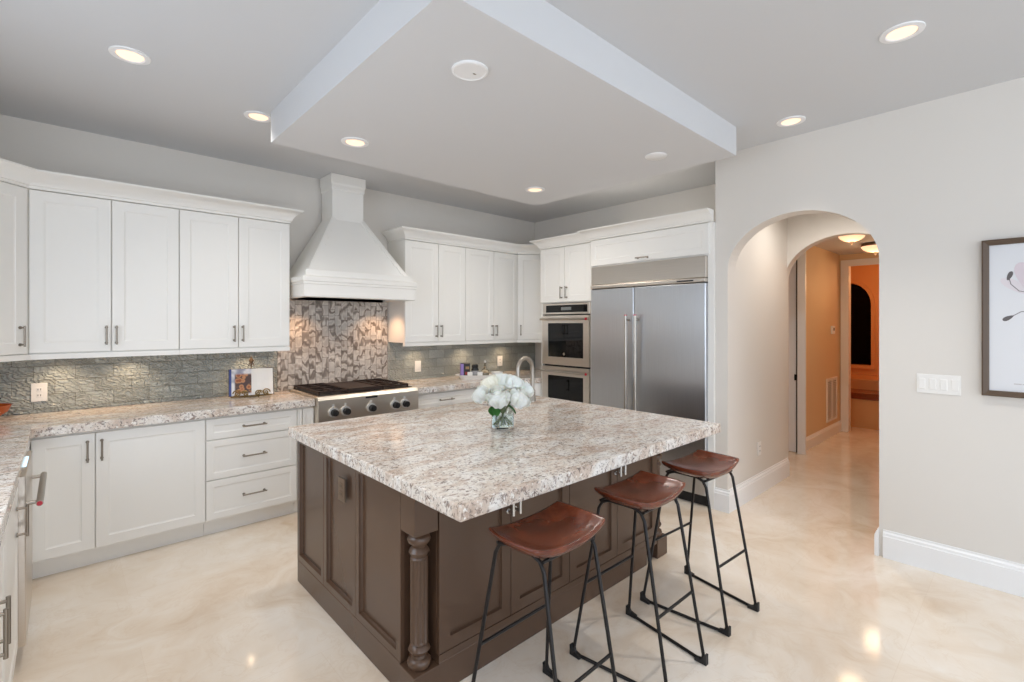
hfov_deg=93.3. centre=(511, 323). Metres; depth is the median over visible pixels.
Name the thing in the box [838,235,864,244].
lamp
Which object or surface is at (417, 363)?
wall outlet
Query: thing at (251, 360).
easel
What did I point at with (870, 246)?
lamp
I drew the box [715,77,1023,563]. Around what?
wall
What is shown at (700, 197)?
wall
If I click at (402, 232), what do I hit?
crown molding
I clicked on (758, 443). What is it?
wall outlet
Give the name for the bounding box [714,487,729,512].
baseboard
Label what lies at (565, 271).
tall cabinet
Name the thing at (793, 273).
door
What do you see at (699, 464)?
bar stool
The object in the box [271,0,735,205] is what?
ceiling
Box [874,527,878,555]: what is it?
baseboard
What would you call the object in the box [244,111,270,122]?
recessed light
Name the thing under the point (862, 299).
window
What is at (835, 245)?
ceiling
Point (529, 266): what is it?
upper cabinet
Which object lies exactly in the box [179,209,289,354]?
upper cabinet
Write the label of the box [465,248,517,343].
upper cabinet
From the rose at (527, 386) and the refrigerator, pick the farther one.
the refrigerator
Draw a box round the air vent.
[826,376,836,422]
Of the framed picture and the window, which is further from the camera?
the window
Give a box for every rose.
[471,385,493,415]
[480,374,497,388]
[485,385,515,416]
[495,373,508,385]
[504,374,523,407]
[506,387,530,408]
[507,380,533,407]
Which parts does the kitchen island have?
panel, panel, panel, panel, door, handle, handle, door, rail, door, handle, door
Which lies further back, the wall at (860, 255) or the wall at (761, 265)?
the wall at (860, 255)
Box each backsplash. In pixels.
[0,351,276,415]
[277,300,387,390]
[388,340,534,380]
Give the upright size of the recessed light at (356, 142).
0.008 m
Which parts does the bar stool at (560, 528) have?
frame, seat, frame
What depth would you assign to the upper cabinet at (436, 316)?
5.04 m
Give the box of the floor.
[13,427,1023,681]
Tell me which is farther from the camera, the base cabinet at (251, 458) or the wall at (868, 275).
the wall at (868, 275)
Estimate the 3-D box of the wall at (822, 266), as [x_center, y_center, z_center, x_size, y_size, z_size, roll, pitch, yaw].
[4.022,0.270,6.341,1.680,2.500,0.100,0,0,-43]
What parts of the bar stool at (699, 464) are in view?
frame, seat, frame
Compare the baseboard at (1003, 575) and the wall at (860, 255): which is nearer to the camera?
the baseboard at (1003, 575)
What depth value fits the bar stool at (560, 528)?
1.78 m
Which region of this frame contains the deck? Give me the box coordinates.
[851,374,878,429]
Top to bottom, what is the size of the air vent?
0.580 m
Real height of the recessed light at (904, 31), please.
0.008 m
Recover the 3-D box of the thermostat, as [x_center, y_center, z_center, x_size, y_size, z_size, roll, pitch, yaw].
[4.374,0.080,6.580,0.120,0.110,0.027,0,0,-43]
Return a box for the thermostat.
[831,326,834,333]
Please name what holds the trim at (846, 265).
attached to the wall at (860, 255)
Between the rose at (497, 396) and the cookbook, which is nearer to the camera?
the rose at (497, 396)
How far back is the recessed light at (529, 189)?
4.23 m
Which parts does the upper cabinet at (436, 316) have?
door, light rail, door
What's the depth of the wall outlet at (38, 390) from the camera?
3.28 m
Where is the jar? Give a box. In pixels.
[471,364,478,374]
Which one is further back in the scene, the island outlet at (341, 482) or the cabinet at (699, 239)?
the cabinet at (699, 239)
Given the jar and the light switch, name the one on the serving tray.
the jar
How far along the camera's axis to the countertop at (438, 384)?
5.06 m
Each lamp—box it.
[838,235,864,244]
[861,242,877,254]
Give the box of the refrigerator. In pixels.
[590,255,707,505]
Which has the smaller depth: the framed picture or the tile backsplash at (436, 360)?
the framed picture
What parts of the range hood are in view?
trim frame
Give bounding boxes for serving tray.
[455,373,492,378]
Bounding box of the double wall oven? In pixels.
[539,302,590,403]
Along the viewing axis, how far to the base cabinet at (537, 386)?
5.42 m
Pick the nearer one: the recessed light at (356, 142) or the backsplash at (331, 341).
the recessed light at (356, 142)
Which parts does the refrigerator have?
door, handle, handle, grille panel, door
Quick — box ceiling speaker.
[452,60,487,80]
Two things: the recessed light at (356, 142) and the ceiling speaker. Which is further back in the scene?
the recessed light at (356, 142)
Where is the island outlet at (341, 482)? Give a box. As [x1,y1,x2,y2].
[338,476,344,502]
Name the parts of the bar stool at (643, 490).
frame, seat, frame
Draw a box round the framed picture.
[982,237,1023,397]
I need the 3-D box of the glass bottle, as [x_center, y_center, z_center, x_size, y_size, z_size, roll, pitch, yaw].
[-0.302,0.499,5.399,0.100,0.185,0.100,0,0,-43]
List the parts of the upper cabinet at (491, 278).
door, light rail, door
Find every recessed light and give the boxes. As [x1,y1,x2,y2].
[108,45,150,64]
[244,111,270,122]
[341,137,368,147]
[525,187,544,192]
[776,116,805,126]
[879,20,925,43]
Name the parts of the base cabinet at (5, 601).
door, handle, handle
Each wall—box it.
[0,114,534,450]
[535,184,714,368]
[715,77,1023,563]
[735,218,786,484]
[787,213,870,459]
[806,246,839,436]
[840,252,878,419]
[851,264,878,374]
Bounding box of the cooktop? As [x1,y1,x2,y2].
[289,378,417,422]
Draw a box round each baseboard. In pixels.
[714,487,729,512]
[729,458,789,512]
[806,420,841,450]
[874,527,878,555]
[883,529,1023,597]
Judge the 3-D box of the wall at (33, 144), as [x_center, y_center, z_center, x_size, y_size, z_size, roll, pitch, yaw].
[-1.759,0.070,4.770,5.800,2.900,0.150,0,0,-43]
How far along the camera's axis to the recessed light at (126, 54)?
2.47 m
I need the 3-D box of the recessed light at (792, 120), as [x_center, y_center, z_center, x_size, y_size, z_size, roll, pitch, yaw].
[1.897,-1.376,3.284,0.174,0.008,0.174,0,0,-43]
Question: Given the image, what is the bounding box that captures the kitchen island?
[297,441,666,681]
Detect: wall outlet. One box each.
[31,383,46,401]
[415,361,420,371]
[497,356,501,365]
[757,441,760,455]
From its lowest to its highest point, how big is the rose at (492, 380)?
0.292 m
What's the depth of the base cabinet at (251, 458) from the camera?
3.61 m
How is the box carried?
on the serving tray
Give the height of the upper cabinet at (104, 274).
1.072 m
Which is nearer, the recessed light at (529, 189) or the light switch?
the light switch
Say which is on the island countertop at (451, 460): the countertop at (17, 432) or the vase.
the vase
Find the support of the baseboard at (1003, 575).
attached to the wall at (932, 181)
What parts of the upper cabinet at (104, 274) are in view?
door, light rail, handle, handle, door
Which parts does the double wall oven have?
handle, handle, door, door, display glass, control panel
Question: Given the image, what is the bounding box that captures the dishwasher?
[18,450,46,646]
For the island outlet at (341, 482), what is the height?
0.115 m
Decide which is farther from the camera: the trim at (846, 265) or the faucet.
the trim at (846, 265)
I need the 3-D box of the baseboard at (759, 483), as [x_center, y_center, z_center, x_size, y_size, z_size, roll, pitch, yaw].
[2.260,1.431,4.367,1.390,0.178,0.022,0,0,-43]
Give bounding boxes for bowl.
[0,403,11,415]
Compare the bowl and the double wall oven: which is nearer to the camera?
the bowl
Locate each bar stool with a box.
[471,501,616,681]
[570,470,707,681]
[640,449,759,636]
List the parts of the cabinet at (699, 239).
door, panel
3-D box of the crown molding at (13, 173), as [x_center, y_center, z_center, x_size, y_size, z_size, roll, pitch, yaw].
[-2.578,-0.902,3.270,0.540,0.108,2.454,0,0,32]
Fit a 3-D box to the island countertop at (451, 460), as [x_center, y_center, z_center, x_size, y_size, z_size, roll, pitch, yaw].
[-0.023,0.634,2.895,1.970,0.056,1.690,0,0,-43]
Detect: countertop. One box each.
[0,391,314,545]
[288,395,720,521]
[398,369,541,393]
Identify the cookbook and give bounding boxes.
[228,368,273,396]
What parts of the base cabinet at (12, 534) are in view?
door, handle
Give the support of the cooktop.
in the countertop at (17, 432)
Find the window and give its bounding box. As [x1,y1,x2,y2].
[851,280,874,368]
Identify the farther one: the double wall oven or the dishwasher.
the double wall oven
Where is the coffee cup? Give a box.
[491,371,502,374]
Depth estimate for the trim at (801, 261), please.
5.64 m
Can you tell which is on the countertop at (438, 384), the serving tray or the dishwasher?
the serving tray
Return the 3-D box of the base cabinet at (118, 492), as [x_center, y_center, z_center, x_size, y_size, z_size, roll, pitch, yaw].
[-2.688,1.093,3.332,0.878,0.855,0.658,0,0,-43]
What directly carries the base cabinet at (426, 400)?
on the floor
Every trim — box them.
[797,251,805,454]
[841,257,878,431]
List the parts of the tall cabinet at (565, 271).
door, door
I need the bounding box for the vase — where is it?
[492,405,513,429]
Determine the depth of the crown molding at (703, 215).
4.47 m
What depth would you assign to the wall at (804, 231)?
4.72 m
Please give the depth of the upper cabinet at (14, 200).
2.93 m
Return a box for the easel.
[231,357,271,397]
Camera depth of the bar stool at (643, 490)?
2.20 m
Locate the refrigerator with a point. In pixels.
(649, 320)
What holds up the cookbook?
on the easel
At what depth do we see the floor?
2.54 m
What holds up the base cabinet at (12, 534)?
on the floor
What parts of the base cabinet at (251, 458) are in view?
drawer, drawer, drawer, handle, handle, handle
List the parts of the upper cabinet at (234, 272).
door, light rail, handle, handle, door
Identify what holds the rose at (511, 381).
in the vase
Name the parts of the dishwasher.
door, handle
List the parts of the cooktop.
knob, knob, knob, knob, knob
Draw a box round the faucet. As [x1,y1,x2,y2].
[515,356,535,401]
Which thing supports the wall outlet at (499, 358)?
attached to the tile backsplash at (436, 360)
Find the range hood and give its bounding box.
[290,173,416,302]
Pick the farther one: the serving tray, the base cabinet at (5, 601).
the serving tray
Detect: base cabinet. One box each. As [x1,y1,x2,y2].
[0,529,10,681]
[6,487,28,681]
[31,418,204,578]
[203,408,296,534]
[294,406,313,511]
[418,388,473,408]
[473,383,541,395]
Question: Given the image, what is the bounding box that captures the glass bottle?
[481,360,488,374]
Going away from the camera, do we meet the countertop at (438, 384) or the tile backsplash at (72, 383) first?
the tile backsplash at (72, 383)
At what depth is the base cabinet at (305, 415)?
3.90 m
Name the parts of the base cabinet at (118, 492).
door, handle, handle, door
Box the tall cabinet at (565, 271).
[541,243,590,364]
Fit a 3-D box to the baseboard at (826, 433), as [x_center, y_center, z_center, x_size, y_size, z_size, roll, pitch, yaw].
[4.034,1.445,6.270,1.760,0.150,0.022,0,0,-43]
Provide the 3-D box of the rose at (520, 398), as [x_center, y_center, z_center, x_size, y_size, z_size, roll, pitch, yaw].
[0.018,0.474,2.810,0.138,0.227,0.215,0,0,-43]
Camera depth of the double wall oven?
5.11 m
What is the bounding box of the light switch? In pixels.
[917,374,960,395]
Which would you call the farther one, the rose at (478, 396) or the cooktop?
the cooktop
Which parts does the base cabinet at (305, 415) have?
door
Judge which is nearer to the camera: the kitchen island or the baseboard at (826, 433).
the kitchen island
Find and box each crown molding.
[0,158,303,223]
[381,226,540,254]
[529,208,713,249]
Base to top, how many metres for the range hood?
1.155 m
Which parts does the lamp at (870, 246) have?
lamp shade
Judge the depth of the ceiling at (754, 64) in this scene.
2.53 m
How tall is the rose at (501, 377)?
0.295 m
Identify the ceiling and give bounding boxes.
[0,0,1023,222]
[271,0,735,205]
[815,235,874,254]
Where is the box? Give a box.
[460,363,469,374]
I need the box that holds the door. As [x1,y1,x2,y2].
[789,260,796,451]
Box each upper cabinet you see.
[0,181,30,361]
[29,189,178,359]
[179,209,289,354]
[388,240,465,345]
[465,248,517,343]
[517,255,541,342]
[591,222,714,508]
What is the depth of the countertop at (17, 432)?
3.13 m

